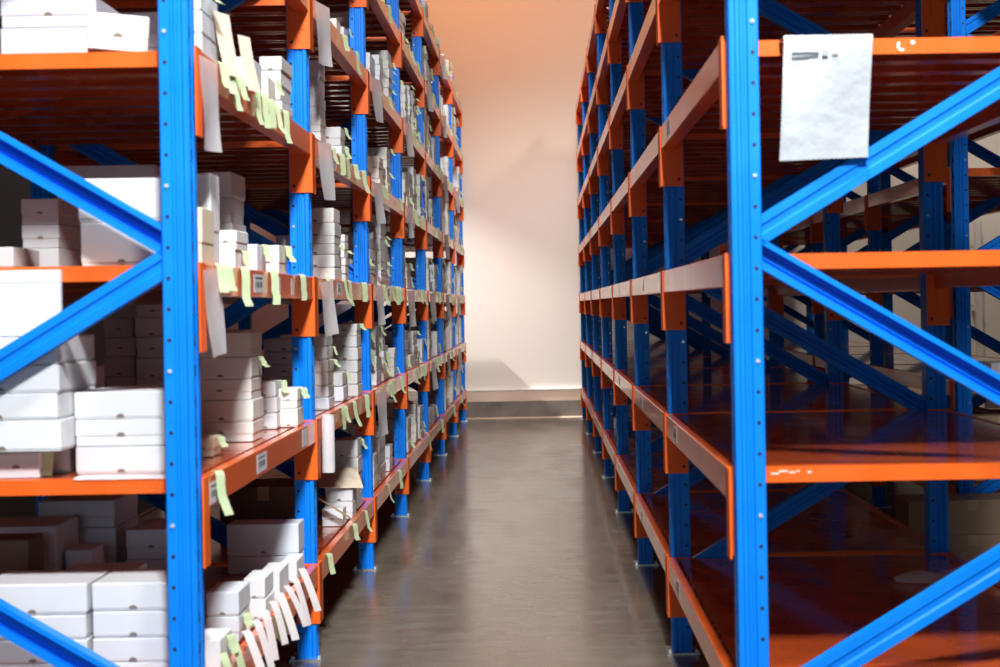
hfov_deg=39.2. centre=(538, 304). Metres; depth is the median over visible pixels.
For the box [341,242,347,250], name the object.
cardboard box
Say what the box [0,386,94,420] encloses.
cardboard box
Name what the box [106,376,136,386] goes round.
cardboard box
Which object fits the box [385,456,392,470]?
cardboard box
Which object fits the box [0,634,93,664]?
cardboard box
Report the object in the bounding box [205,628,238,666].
cardboard box
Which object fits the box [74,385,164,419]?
cardboard box
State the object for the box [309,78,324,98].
cardboard box
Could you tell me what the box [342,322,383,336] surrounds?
cardboard box
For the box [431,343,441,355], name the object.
cardboard box
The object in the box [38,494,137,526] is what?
cardboard box
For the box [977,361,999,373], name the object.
cardboard box
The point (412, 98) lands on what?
cardboard box
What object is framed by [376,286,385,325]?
paper sheet
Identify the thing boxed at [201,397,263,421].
cardboard box
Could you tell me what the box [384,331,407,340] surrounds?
cardboard box
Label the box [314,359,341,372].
cardboard box
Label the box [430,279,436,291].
cardboard box
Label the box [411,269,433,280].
cardboard box
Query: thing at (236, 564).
cardboard box
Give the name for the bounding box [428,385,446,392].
cardboard box
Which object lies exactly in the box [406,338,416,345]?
cardboard box
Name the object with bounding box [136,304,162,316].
cardboard box
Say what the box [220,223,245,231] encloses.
cardboard box
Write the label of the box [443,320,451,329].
cardboard box
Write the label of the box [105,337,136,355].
cardboard box
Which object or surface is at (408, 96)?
cardboard box
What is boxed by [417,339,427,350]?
cardboard box
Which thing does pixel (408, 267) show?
cardboard box
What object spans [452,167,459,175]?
cardboard box
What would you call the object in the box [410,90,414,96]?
cardboard box
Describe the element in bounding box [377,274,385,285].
cardboard box
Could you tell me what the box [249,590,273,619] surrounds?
cardboard box
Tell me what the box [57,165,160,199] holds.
cardboard box
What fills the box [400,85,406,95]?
cardboard box
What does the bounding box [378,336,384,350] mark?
cardboard box
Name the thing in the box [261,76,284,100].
cardboard box
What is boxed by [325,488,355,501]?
cardboard box
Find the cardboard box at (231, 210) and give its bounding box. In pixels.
[219,198,243,224]
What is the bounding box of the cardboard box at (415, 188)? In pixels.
[412,186,419,197]
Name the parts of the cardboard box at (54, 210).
box lid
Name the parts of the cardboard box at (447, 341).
box lid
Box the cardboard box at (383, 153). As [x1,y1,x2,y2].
[367,147,395,162]
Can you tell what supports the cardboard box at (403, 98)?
on the cardboard box at (403, 105)
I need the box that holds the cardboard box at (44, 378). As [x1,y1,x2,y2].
[0,360,95,392]
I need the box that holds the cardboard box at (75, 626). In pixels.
[0,610,93,640]
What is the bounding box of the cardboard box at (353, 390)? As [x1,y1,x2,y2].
[348,383,361,396]
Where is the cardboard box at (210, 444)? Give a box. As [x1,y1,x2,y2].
[201,434,227,456]
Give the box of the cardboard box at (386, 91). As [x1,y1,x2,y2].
[383,88,396,98]
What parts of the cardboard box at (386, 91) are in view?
box lid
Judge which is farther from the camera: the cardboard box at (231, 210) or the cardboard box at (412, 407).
the cardboard box at (412, 407)
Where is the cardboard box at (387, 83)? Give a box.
[382,78,395,91]
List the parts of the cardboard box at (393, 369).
box lid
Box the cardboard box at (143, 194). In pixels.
[78,178,160,222]
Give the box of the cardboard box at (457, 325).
[455,323,458,333]
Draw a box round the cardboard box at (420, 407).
[417,404,422,414]
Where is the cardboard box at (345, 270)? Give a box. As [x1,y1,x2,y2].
[341,266,348,274]
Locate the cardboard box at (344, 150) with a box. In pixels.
[331,146,351,160]
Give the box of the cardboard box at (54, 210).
[21,198,80,227]
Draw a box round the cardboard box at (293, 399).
[279,387,309,407]
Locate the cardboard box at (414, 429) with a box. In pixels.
[411,421,417,432]
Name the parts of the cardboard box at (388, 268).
box lid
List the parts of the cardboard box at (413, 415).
box lid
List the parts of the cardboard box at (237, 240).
box lid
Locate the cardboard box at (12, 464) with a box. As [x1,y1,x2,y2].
[0,452,45,478]
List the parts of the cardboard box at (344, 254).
box lid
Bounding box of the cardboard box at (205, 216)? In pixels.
[197,207,213,264]
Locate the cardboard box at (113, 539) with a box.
[78,516,137,556]
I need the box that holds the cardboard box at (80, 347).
[0,334,93,364]
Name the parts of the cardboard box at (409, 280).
box lid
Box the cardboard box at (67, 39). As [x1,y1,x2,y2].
[1,27,87,53]
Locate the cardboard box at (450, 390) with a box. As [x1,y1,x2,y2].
[447,386,457,394]
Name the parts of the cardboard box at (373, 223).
box lid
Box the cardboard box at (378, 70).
[375,65,382,78]
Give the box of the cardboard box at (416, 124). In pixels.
[415,118,417,132]
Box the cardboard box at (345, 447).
[335,437,367,457]
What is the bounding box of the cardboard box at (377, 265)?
[374,264,383,275]
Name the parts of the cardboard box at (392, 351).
box lid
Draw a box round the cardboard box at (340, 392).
[333,385,347,400]
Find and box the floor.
[0,417,999,666]
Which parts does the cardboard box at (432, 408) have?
box lid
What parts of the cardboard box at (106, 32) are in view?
box lid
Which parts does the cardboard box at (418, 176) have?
box lid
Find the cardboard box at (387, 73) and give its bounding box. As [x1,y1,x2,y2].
[383,69,396,82]
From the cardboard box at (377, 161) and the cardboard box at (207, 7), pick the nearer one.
the cardboard box at (207, 7)
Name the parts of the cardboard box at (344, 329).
box lid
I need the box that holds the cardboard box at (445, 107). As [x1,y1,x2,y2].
[443,105,448,119]
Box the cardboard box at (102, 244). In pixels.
[81,222,160,265]
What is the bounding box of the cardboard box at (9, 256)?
[0,247,38,266]
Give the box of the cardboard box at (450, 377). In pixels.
[446,371,452,379]
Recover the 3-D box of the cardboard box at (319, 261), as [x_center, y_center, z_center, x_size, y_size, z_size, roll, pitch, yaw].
[-0.948,-0.185,6.062,0.165,0.054,0.201,-1,0,0]
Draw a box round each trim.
[414,383,862,390]
[466,416,581,418]
[467,384,974,401]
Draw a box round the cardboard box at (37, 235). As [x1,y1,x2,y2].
[22,224,80,250]
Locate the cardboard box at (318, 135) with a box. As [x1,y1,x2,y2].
[310,132,325,142]
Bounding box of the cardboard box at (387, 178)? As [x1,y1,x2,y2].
[385,172,394,186]
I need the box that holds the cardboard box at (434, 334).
[431,331,437,342]
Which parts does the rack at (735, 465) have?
post, post, post, post, post, plate, post, plate, post, plate, post, post, post, post, post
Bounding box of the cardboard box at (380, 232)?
[369,227,384,239]
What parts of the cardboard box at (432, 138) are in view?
box lid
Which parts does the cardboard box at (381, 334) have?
box lid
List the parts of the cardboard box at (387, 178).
box lid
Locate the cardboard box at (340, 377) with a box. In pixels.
[333,371,351,385]
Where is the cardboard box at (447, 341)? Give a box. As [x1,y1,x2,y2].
[444,339,449,349]
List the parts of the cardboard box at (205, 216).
box lid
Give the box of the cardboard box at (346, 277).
[341,274,348,281]
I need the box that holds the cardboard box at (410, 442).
[386,438,415,452]
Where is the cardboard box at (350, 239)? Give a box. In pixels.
[348,237,373,249]
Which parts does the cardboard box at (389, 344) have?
box lid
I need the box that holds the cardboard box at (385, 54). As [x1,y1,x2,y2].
[366,50,390,62]
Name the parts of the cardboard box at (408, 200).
box lid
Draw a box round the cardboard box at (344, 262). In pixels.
[341,258,348,266]
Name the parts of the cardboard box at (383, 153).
box lid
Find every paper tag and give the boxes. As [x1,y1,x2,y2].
[42,451,53,475]
[210,470,233,515]
[213,11,240,77]
[213,263,229,291]
[216,61,232,88]
[226,264,237,290]
[229,75,237,94]
[233,76,243,111]
[237,34,260,92]
[239,76,249,100]
[239,266,253,305]
[255,91,264,124]
[260,93,270,128]
[267,270,280,304]
[268,99,276,127]
[271,616,280,641]
[275,103,287,133]
[280,109,292,143]
[280,608,289,633]
[294,274,306,299]
[325,553,335,574]
[331,147,339,163]
[337,153,345,174]
[337,407,345,429]
[341,34,349,50]
[341,279,352,302]
[343,405,351,422]
[345,157,350,178]
[346,280,354,305]
[351,164,360,178]
[352,401,362,425]
[352,523,360,540]
[353,50,361,74]
[359,170,370,192]
[359,282,367,301]
[362,510,373,531]
[364,394,370,416]
[382,185,386,198]
[383,285,390,304]
[386,5,392,23]
[387,383,392,396]
[389,382,396,401]
[396,286,400,304]
[397,198,403,210]
[398,470,402,488]
[399,287,401,301]
[400,376,405,392]
[413,209,419,225]
[421,216,424,228]
[435,358,440,371]
[441,419,444,432]
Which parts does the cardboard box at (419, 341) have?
box lid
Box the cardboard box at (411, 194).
[408,185,413,200]
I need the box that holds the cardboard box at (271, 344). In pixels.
[264,338,291,351]
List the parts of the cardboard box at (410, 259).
box lid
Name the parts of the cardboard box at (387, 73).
box lid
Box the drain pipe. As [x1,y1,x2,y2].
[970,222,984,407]
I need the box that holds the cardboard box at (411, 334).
[407,331,420,338]
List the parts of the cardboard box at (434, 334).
box lid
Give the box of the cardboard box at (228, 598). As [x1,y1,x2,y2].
[206,581,249,616]
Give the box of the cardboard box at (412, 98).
[411,97,420,105]
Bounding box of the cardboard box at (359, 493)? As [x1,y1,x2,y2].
[325,489,361,509]
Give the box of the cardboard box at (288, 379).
[263,377,291,386]
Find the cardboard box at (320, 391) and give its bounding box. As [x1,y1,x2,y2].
[315,384,333,397]
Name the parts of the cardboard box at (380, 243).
box lid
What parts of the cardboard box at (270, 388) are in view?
box lid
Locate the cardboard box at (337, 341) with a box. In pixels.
[332,335,360,347]
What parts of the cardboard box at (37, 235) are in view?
box lid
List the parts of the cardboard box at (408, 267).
box lid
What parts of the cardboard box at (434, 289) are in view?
box lid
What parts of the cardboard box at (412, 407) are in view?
box lid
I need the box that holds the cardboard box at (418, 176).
[416,174,424,185]
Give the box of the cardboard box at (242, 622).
[206,605,254,641]
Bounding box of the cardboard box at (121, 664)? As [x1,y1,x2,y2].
[114,662,168,666]
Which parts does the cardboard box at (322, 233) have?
box lid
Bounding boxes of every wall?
[0,3,139,381]
[206,0,999,390]
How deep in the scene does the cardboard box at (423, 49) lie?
11.13 m
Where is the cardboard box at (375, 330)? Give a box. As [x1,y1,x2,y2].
[371,326,385,340]
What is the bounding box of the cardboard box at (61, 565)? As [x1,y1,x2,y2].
[44,558,65,570]
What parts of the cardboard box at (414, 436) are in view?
box lid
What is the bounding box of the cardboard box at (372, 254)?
[348,249,375,261]
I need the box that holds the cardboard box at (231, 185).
[205,172,244,201]
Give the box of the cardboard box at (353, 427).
[351,421,381,438]
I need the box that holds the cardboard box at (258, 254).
[247,244,273,270]
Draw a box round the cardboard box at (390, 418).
[387,416,414,430]
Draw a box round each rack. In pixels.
[0,0,467,666]
[576,0,999,666]
[719,0,999,507]
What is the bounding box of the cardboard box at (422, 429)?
[418,428,427,438]
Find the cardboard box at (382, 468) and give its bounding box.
[378,461,385,479]
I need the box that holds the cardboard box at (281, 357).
[264,351,291,364]
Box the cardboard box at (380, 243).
[376,239,390,251]
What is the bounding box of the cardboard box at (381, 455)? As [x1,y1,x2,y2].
[378,448,384,465]
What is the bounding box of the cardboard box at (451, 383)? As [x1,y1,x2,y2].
[447,379,453,386]
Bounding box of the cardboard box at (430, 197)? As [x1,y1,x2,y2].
[429,196,442,210]
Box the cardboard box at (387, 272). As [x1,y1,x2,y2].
[385,270,391,278]
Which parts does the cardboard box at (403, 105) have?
box lid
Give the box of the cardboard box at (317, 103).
[310,96,325,117]
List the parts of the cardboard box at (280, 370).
box lid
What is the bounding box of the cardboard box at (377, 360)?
[371,355,379,370]
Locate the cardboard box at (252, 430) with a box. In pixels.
[201,418,263,441]
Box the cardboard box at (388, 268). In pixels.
[387,267,404,277]
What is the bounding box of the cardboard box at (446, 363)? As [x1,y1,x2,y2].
[446,363,462,370]
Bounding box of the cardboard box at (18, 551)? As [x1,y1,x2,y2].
[0,533,43,574]
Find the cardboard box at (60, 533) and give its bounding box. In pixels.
[0,516,77,563]
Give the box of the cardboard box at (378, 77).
[375,75,382,87]
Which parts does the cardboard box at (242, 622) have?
box lid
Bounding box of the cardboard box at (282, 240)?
[276,235,289,246]
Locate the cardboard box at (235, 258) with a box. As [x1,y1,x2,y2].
[219,250,252,267]
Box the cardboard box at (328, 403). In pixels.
[315,396,334,409]
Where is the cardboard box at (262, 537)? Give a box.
[227,519,303,555]
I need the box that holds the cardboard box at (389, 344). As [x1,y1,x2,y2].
[385,341,405,355]
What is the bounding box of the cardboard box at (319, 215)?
[312,208,339,224]
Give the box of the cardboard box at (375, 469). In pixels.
[373,463,377,477]
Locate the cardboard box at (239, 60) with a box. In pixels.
[236,57,261,96]
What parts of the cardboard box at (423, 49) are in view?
box lid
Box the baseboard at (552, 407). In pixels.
[466,393,999,417]
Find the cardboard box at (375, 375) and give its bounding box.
[371,370,379,385]
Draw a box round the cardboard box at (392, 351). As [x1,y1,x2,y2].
[388,347,395,357]
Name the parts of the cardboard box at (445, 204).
box lid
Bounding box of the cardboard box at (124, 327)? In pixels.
[104,318,135,337]
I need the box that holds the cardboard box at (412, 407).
[386,402,417,413]
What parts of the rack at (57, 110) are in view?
post, post, paper strip, paper strip, post, paper strip, paper strip, paper strip, paper strip, paper strip, post, paper strip, paper strip, post, plate, paper strip, post, plate, post, plate, post, post, post, post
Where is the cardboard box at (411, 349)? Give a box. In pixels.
[407,345,420,352]
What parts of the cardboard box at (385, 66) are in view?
box lid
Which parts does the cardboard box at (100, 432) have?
box lid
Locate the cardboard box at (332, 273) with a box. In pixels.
[313,268,341,280]
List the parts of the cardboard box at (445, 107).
box lid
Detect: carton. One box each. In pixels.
[220,478,317,524]
[896,493,999,535]
[924,534,999,562]
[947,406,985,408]
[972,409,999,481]
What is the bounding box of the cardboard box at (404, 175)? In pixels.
[402,172,407,184]
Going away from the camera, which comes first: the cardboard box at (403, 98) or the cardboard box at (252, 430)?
the cardboard box at (252, 430)
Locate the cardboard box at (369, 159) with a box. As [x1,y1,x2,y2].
[347,153,371,173]
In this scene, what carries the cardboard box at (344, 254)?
on the cardboard box at (344, 262)
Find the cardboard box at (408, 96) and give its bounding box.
[407,95,410,105]
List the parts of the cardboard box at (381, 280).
box lid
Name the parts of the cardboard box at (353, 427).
box lid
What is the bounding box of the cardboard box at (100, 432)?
[75,418,164,446]
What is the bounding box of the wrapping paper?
[893,565,963,582]
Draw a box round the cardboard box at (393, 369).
[389,367,400,376]
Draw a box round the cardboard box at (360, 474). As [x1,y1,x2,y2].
[356,471,361,492]
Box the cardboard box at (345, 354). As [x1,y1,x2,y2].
[332,347,361,360]
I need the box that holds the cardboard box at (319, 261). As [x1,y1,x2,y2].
[313,255,340,268]
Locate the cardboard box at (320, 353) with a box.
[314,346,338,359]
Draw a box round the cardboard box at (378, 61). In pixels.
[371,55,381,67]
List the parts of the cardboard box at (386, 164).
box lid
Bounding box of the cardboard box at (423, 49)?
[406,43,426,61]
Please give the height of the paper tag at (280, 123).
0.100 m
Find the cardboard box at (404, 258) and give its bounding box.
[386,255,405,266]
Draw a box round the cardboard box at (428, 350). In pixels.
[427,349,430,359]
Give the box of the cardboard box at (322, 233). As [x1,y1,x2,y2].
[312,223,340,244]
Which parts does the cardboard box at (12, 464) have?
box lid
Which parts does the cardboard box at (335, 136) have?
box lid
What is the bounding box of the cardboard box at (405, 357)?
[405,357,411,370]
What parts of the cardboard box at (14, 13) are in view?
box lid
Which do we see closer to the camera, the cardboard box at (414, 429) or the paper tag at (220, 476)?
the paper tag at (220, 476)
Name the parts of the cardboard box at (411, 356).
box lid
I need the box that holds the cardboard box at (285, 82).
[261,71,290,93]
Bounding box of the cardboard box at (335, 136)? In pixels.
[325,127,351,146]
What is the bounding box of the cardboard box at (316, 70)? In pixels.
[309,60,324,82]
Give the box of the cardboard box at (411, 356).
[408,354,413,369]
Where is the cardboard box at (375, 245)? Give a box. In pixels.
[374,243,377,253]
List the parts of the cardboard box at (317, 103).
box lid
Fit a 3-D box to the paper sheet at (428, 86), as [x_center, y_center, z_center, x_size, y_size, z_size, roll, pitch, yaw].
[-0.841,-1.606,10.872,0.022,0.222,0.165,-1,0,8]
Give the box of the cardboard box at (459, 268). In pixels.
[454,266,462,275]
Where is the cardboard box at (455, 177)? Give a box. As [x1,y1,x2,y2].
[453,175,462,182]
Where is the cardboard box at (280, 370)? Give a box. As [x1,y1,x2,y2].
[264,364,291,377]
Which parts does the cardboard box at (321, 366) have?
box lid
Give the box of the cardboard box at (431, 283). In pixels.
[430,282,435,291]
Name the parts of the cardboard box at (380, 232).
box lid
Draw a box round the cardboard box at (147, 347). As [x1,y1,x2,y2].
[136,337,163,357]
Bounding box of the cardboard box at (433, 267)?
[429,265,438,278]
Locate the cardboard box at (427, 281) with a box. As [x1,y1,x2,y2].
[411,280,429,291]
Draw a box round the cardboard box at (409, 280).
[405,277,414,288]
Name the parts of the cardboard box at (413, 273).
box lid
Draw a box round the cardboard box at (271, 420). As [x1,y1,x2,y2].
[262,412,280,428]
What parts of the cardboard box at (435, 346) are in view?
box lid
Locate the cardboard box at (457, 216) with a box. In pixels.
[454,215,458,225]
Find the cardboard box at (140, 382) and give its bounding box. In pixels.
[137,378,163,385]
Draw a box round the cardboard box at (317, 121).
[310,114,325,134]
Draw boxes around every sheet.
[73,474,165,479]
[199,55,221,151]
[203,268,226,357]
[315,1,332,66]
[317,467,362,487]
[317,496,354,521]
[318,141,335,199]
[321,280,338,336]
[321,414,334,472]
[371,77,382,122]
[373,182,385,223]
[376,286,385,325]
[376,389,387,437]
[405,123,414,156]
[407,207,413,237]
[407,290,415,327]
[426,83,433,111]
[430,293,436,321]
[431,362,437,390]
[441,55,446,79]
[442,115,446,137]
[443,175,448,200]
[444,235,449,259]
[445,294,451,318]
[447,354,450,375]
[455,191,459,212]
[457,296,460,314]
[458,348,462,370]
[779,34,872,160]
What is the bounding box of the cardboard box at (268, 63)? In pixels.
[259,56,292,79]
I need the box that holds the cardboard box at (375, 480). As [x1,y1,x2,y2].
[373,474,377,489]
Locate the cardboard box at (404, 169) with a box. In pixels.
[402,167,415,177]
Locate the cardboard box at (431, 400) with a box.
[428,397,447,410]
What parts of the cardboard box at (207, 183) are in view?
box lid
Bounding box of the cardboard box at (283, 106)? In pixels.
[275,101,292,118]
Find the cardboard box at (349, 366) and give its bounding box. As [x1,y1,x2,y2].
[334,360,361,372]
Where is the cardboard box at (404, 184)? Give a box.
[402,180,406,194]
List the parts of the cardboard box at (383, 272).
box lid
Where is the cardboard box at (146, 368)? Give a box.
[136,358,163,378]
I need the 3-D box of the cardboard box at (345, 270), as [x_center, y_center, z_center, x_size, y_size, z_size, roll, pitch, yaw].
[-0.908,-0.157,6.418,0.068,0.034,0.121,-1,0,0]
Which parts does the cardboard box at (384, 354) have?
box lid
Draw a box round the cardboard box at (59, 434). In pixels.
[0,415,76,451]
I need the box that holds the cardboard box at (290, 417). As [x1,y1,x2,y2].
[280,406,302,426]
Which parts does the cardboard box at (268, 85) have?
box lid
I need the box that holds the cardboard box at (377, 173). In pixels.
[370,167,382,180]
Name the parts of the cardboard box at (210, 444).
box lid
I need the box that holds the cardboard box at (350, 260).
[349,259,374,265]
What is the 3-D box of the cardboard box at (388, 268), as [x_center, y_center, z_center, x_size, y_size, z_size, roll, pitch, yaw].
[-0.984,-0.209,9.101,0.219,0.070,0.255,-1,0,0]
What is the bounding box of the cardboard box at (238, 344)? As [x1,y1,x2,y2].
[200,331,261,356]
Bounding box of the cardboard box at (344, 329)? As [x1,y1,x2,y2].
[332,323,366,335]
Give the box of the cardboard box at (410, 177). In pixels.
[406,172,412,186]
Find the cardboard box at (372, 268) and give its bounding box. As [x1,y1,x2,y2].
[369,262,374,273]
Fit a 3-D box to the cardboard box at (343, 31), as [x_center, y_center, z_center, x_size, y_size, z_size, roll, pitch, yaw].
[-0.943,-1.282,6.697,0.126,0.065,0.141,-1,0,0]
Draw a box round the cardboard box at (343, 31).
[340,27,352,43]
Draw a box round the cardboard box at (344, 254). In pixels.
[340,251,353,258]
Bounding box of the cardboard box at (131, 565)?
[67,562,146,572]
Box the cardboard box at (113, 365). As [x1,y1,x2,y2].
[104,356,136,375]
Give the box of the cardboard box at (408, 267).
[405,263,414,276]
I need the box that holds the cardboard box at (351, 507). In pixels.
[326,498,356,518]
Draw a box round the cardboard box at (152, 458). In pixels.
[76,445,165,474]
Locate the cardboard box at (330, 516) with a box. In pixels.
[322,506,345,525]
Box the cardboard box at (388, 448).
[385,444,392,457]
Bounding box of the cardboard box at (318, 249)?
[312,244,343,255]
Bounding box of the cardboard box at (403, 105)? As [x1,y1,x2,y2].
[401,103,410,113]
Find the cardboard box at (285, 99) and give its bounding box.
[275,86,289,106]
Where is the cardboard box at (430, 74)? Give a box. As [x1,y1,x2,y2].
[428,67,433,83]
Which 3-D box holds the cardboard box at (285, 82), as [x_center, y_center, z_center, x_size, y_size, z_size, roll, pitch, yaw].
[-0.913,-0.770,4.874,0.074,0.050,0.201,-1,0,0]
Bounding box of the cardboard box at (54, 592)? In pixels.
[0,570,109,614]
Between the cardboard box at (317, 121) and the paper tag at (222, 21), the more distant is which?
the cardboard box at (317, 121)
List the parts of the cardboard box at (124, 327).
box lid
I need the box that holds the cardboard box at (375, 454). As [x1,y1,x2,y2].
[373,452,377,466]
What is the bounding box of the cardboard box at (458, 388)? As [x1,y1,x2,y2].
[456,387,463,394]
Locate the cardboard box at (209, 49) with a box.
[194,34,218,64]
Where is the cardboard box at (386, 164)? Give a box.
[383,160,389,174]
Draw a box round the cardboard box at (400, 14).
[399,9,402,28]
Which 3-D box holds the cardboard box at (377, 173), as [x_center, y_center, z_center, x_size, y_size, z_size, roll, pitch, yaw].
[-0.999,-0.735,7.921,0.220,0.060,0.195,-1,0,0]
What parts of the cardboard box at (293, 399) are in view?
box lid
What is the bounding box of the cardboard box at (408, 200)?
[406,197,414,206]
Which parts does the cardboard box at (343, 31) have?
box lid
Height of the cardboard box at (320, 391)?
0.048 m
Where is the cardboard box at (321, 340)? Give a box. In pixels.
[280,333,331,346]
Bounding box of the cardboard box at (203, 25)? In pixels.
[194,11,218,46]
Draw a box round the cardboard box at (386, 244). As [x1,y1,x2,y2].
[386,244,404,255]
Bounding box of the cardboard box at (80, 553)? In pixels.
[65,543,103,569]
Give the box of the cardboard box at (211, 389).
[200,376,261,399]
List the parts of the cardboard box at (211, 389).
box lid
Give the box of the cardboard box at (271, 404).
[263,396,281,412]
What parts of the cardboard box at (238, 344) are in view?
box lid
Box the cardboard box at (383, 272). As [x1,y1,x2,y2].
[377,262,385,274]
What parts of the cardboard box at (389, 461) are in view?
box lid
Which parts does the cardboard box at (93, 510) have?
box lid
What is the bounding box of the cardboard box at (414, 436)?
[411,431,421,441]
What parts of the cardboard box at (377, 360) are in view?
box lid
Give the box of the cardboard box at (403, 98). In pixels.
[400,94,407,105]
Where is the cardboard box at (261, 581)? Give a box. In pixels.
[244,570,272,598]
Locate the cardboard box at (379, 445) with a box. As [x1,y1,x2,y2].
[373,435,385,452]
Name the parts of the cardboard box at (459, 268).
box lid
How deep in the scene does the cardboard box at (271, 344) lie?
5.49 m
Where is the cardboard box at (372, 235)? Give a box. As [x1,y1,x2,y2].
[341,232,375,242]
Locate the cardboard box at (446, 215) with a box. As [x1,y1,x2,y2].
[444,214,448,226]
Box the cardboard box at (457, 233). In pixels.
[455,226,459,237]
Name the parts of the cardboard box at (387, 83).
box lid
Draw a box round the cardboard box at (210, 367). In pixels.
[200,355,270,378]
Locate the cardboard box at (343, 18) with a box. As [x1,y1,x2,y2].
[330,13,348,23]
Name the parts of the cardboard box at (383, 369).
box lid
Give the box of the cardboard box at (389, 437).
[385,427,410,441]
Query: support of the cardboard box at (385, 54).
on the cardboard box at (385, 66)
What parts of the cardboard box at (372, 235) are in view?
box lid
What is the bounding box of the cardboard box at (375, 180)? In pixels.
[371,179,388,184]
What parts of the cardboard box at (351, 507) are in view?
box lid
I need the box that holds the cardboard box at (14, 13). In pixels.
[1,0,119,28]
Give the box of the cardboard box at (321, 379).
[315,371,333,385]
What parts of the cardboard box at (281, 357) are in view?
box lid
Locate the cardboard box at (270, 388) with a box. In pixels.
[260,380,289,396]
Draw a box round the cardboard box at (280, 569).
[262,562,288,601]
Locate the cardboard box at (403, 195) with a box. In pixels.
[402,194,405,204]
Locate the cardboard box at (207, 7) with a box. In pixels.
[194,0,222,22]
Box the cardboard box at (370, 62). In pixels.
[366,52,374,75]
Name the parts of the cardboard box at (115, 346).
box lid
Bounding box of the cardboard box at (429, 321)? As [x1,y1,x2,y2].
[409,318,434,328]
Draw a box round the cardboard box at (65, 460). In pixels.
[52,446,76,472]
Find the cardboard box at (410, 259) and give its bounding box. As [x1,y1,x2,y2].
[406,257,433,268]
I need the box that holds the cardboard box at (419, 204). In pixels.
[416,196,421,207]
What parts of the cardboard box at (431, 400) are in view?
box lid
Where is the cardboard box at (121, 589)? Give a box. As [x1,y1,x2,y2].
[92,569,167,610]
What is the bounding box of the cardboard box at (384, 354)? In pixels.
[379,351,390,365]
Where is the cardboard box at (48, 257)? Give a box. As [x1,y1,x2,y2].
[34,248,81,266]
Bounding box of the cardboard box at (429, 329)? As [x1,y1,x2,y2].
[427,328,430,338]
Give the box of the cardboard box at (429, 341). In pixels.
[427,338,431,348]
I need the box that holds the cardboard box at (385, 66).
[382,60,396,72]
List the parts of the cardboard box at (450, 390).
box lid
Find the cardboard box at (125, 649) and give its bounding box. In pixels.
[93,637,168,662]
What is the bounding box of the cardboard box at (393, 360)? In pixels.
[388,357,395,366]
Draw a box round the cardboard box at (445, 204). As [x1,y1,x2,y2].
[443,202,448,214]
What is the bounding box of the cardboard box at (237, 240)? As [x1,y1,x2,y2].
[219,230,247,250]
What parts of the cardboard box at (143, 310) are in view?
box lid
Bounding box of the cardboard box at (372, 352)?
[331,350,376,365]
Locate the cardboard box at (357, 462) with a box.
[335,454,362,472]
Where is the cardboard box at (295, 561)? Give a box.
[282,553,303,582]
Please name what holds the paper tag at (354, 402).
attached to the rack at (57, 110)
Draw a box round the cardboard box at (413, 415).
[387,412,417,422]
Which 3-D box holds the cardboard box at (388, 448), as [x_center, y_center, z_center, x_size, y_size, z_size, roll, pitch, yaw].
[-1.004,0.865,8.307,0.265,0.072,0.155,-1,0,0]
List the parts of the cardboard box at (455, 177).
box lid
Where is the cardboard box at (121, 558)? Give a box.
[104,550,126,562]
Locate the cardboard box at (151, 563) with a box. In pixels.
[126,559,167,568]
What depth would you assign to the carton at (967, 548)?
6.80 m
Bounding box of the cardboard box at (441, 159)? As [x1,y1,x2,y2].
[440,158,443,168]
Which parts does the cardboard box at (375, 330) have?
box lid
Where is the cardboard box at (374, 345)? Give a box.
[371,341,382,355]
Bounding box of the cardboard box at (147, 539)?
[126,518,166,558]
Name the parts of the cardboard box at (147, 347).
box lid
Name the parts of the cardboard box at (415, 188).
box lid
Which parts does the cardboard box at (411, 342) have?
box lid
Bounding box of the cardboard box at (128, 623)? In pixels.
[93,610,168,637]
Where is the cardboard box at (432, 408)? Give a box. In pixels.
[428,404,438,421]
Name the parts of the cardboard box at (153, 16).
box lid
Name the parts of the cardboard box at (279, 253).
box lid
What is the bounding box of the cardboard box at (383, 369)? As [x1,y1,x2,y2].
[381,366,391,380]
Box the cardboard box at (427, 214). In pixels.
[426,211,432,221]
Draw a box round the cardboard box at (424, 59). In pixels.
[422,59,426,73]
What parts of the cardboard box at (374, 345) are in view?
box lid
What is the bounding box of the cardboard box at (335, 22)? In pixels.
[330,18,340,33]
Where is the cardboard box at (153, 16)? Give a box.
[120,12,157,47]
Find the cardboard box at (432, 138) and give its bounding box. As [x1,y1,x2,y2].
[431,137,434,153]
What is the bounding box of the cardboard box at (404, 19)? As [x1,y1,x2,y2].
[402,13,405,26]
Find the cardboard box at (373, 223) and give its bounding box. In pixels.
[369,215,385,228]
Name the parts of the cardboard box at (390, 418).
box lid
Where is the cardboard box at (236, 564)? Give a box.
[228,550,303,573]
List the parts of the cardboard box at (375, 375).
box lid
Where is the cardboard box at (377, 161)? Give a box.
[368,156,382,169]
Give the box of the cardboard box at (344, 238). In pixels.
[341,234,347,242]
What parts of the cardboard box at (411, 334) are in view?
box lid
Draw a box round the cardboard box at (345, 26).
[340,24,348,30]
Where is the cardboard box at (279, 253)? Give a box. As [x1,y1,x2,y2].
[266,245,295,273]
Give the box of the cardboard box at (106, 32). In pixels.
[87,12,148,51]
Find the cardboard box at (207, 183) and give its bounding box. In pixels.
[197,173,219,264]
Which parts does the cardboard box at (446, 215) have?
box lid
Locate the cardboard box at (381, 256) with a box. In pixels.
[377,251,385,262]
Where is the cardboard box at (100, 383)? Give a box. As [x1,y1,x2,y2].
[95,365,104,388]
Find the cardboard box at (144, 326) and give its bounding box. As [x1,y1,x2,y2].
[135,317,162,336]
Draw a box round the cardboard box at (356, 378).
[347,371,361,384]
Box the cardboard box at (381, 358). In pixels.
[379,357,387,368]

